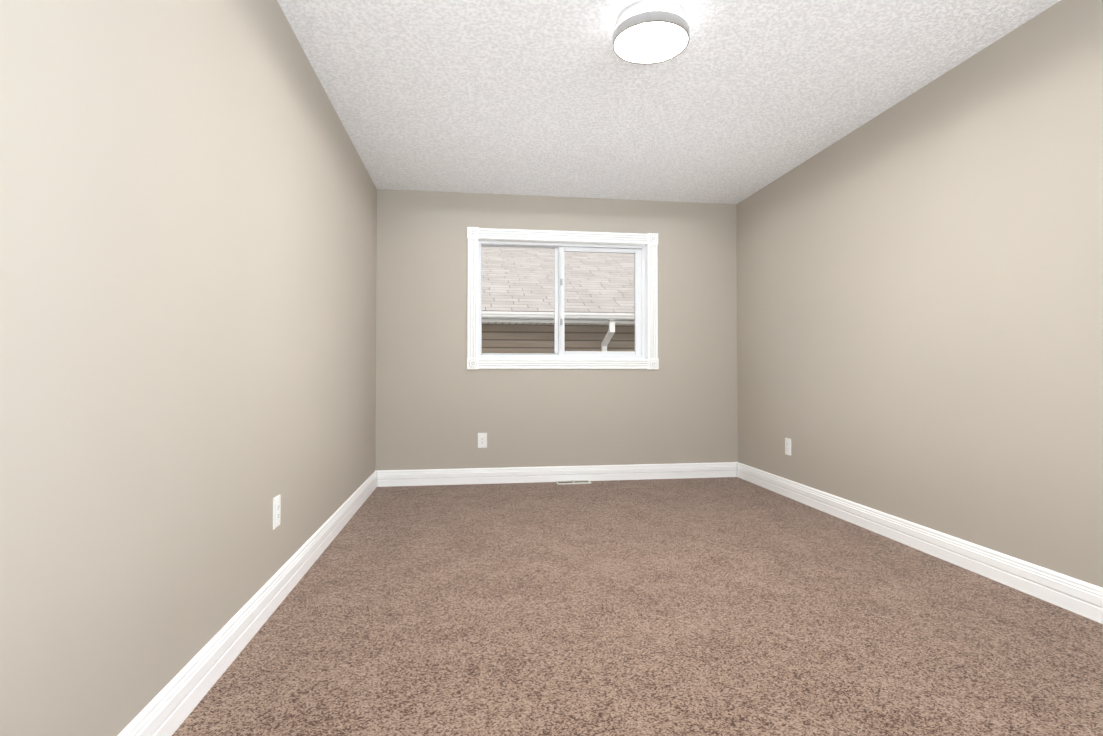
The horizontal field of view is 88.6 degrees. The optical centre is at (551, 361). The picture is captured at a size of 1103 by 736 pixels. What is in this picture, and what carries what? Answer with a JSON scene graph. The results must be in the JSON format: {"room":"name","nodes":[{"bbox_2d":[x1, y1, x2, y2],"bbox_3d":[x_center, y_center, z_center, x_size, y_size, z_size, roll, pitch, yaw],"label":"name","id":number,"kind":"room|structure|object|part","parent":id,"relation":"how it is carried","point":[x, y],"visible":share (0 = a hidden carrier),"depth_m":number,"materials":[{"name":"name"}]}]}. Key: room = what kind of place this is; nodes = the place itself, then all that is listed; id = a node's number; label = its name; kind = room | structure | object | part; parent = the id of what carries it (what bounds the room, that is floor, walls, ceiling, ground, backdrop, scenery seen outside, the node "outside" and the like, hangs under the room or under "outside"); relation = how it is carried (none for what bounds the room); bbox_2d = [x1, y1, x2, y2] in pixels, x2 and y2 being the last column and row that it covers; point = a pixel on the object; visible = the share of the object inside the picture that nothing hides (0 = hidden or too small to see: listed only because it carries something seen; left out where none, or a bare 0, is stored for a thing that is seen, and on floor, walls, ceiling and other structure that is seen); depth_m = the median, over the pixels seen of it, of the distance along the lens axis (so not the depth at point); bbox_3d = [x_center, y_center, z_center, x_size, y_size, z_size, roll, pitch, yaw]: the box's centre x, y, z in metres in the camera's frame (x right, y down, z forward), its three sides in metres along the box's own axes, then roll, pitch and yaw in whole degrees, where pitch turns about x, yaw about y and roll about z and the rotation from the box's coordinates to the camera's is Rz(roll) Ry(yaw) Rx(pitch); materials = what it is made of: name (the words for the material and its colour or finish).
{"room":"empty bedroom","nodes":[
{"label":"empty bedroom","id":0,"kind":"room"},
{"bbox_2d":[0,0,376,735],"bbox_3d":[-1.115,-0.246,1.740,0.160,2.440,6.144,0,-1,-8],"label":"wall","id":1,"kind":"structure","parent":0,"point":[188,218],"depth_m":1.43,"materials":[{"name":"beige paint"}]},
{"bbox_2d":[118,471,377,735],"bbox_3d":[-1.028,0.909,1.734,0.015,0.130,5.824,0,-1,-8],"label":"baseboard","id":2,"kind":"structure","parent":1,"relation":"attached to","point":[172,704],"depth_m":1.84,"materials":[{"name":"white wood"}]},
{"bbox_2d":[273,494,280,529],"bbox_3d":[-1.108,0.607,2.286,0.009,0.124,0.076,0,-1,-8],"label":"electrical outlet","id":3,"kind":"object","parent":1,"relation":"attached to","point":[276,510],"visible":1,"depth_m":2.27,"materials":[{"name":"white plastic"}]},
{"bbox_2d":[375,189,737,470],"bbox_3d":[0.102,-0.195,4.930,3.132,2.440,0.160,0,-1,-8],"label":"wall","id":4,"kind":"structure","parent":0,"point":[439,405],"depth_m":4.82,"materials":[{"name":"beige paint"}]},
{"bbox_2d":[478,433,486,447],"bbox_3d":[-0.578,0.660,4.736,0.076,0.124,0.009,0,-1,-8],"label":"electrical outlet","id":5,"kind":"object","parent":4,"relation":"attached to","point":[482,440],"visible":1,"depth_m":4.73,"materials":[{"name":"white plastic"}]},
{"bbox_2d":[378,462,737,486],"bbox_3d":[0.108,0.959,4.824,3.060,0.130,0.015,0,-1,-8],"label":"baseboard","id":6,"kind":"structure","parent":4,"relation":"attached to","point":[423,477],"depth_m":4.80,"materials":[{"name":"white wood"}]},
{"bbox_2d":[467,228,657,368],"bbox_3d":[0.103,-0.527,4.924,1.650,1.185,0.172,0,-1,-8],"label":"window","id":7,"kind":"structure","parent":4,"relation":"in","point":[501,360],"depth_m":4.92,"materials":[{"name":"white plastic"}]},
{"bbox_3d":[0.068,-0.533,4.971,1.362,0.949,0.032,0,-1,-8],"label":"glass","id":8,"kind":"part","parent":7,"relation":"part of","materials":[{"name":"clear glass"}]},
{"bbox_2d":[478,239,647,358],"bbox_3d":[0.101,-0.527,4.935,1.494,1.029,0.160,0,-1,-8],"label":"liner","id":9,"kind":"object","parent":7,"relation":"attached to","point":[527,241],"visible":0.31,"depth_m":4.97,"materials":[{"name":"white plastic"}]},
{"bbox_2d":[467,227,658,368],"bbox_3d":[0.115,-0.529,4.840,1.658,1.193,0.032,0,-1,-8],"label":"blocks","id":10,"kind":"object","parent":7,"relation":"attached to","point":[473,233],"visible":1,"depth_m":4.74},
{"bbox_3d":[0.433,-0.528,5.002,0.751,0.953,0.040,0,-1,-8],"label":"window sash","id":11,"kind":"part","parent":7,"relation":"part of","materials":[{"name":"white plastic"}]},
{"bbox_2d":[172,477,1102,735],"bbox_3d":[0.515,1.038,1.946,3.452,0.120,6.144,0,-1,-8],"label":"floor","id":12,"kind":"structure","parent":0,"point":[727,606],"depth_m":2.05,"materials":[{"name":"carpet"}]},
{"bbox_2d":[556,480,590,484],"bbox_3d":[0.184,1.017,4.766,0.285,0.011,0.110,0,-1,-8],"label":"air vent register","id":13,"kind":"object","parent":12,"relation":"on","point":[573,482],"visible":1,"depth_m":4.78,"materials":[{"name":"white metal"}]},
{"bbox_2d":[277,0,1060,203],"bbox_3d":[0.515,-1.522,1.987,3.452,0.120,6.144,0,-1,-8],"label":"ceiling","id":14,"kind":"structure","parent":0,"point":[736,101],"depth_m":2.95,"materials":[{"name":"white paint"}]},
{"bbox_2d":[613,0,689,64],"bbox_3d":[0.424,-1.404,2.415,0.324,0.102,0.324,0,-1,-8],"label":"flush-mount light","id":15,"kind":"object","parent":14,"relation":"attached to","point":[646,32],"visible":1,"depth_m":2.34,"materials":[{"name":"white glass"}]},
{"bbox_2d":[737,0,1102,587],"bbox_3d":[2.145,-0.239,2.194,0.160,2.440,6.144,0,-1,-8],"label":"wall","id":16,"kind":"structure","parent":0,"point":[919,306],"depth_m":2.78,"materials":[{"name":"beige paint"}]},
{"bbox_2d":[785,438,790,455],"bbox_3d":[1.773,0.638,4.242,0.009,0.124,0.076,0,-1,-8],"label":"electrical outlet","id":17,"kind":"object","parent":16,"relation":"attached to","point":[787,446],"visible":1,"depth_m":4.24,"materials":[{"name":"white plastic"}]},
{"bbox_2d":[734,462,1102,623],"bbox_3d":[2.058,0.916,2.163,0.015,0.130,5.824,0,-1,-8],"label":"baseboard","id":18,"kind":"structure","parent":16,"relation":"attached to","point":[1085,599],"depth_m":2.76,"materials":[{"name":"white wood"}]},
{"label":"outside","id":19,"kind":"structure","parent":0,"visible":0},
{"bbox_3d":[-0.211,4.776,17.503,30.000,0.100,24.946,0,-1,-8],"label":"ground","id":20,"kind":"structure","parent":19,"visible":0},
{"bbox_2d":[482,324,634,353],"bbox_3d":[1.048,2.022,8.504,16.000,5.130,0.064,0,-1,-8],"label":"siding","id":21,"kind":"object","parent":20,"relation":"on","point":[577,337],"depth_m":8.36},
{"bbox_2d":[482,322,634,325],"bbox_3d":[1.079,-0.553,8.322,16.000,0.015,0.455,0,-1,-8],"label":"soffit","id":22,"kind":"structure","parent":21,"relation":"attached to","point":[553,323],"depth_m":8.15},
{"bbox_2d":[482,319,634,323],"bbox_3d":[1.111,-0.613,8.087,16.000,0.147,0.020,0,-1,-8],"label":"fascia","id":23,"kind":"object","parent":22,"relation":"attached to","point":[552,321],"depth_m":7.92,"materials":[{"name":"white"}]},
{"bbox_2d":[482,311,634,320],"bbox_3d":[1.121,-0.628,8.016,16.000,0.100,0.125,0,-1,-8],"label":"gutter","id":24,"kind":"object","parent":23,"relation":"attached to","point":[575,315],"depth_m":7.82,"materials":[{"name":"white metal"}]},
{"bbox_2d":[482,246,634,312],"bbox_3d":[0.395,-2.790,13.267,16.000,0.020,11.375,0,22,-8],"label":"shingles","id":25,"kind":"object","parent":23,"relation":"on","point":[600,263],"depth_m":9.57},
{"bbox_2d":[601,320,614,350],"bbox_3d":[0.818,1.946,8.178,0.088,5.062,0.548,0,-1,-8],"label":"downspout","id":26,"kind":"object","parent":21,"relation":"attached to","point":[608,337],"depth_m":8.09,"materials":[{"name":"white metal"}]}
]}

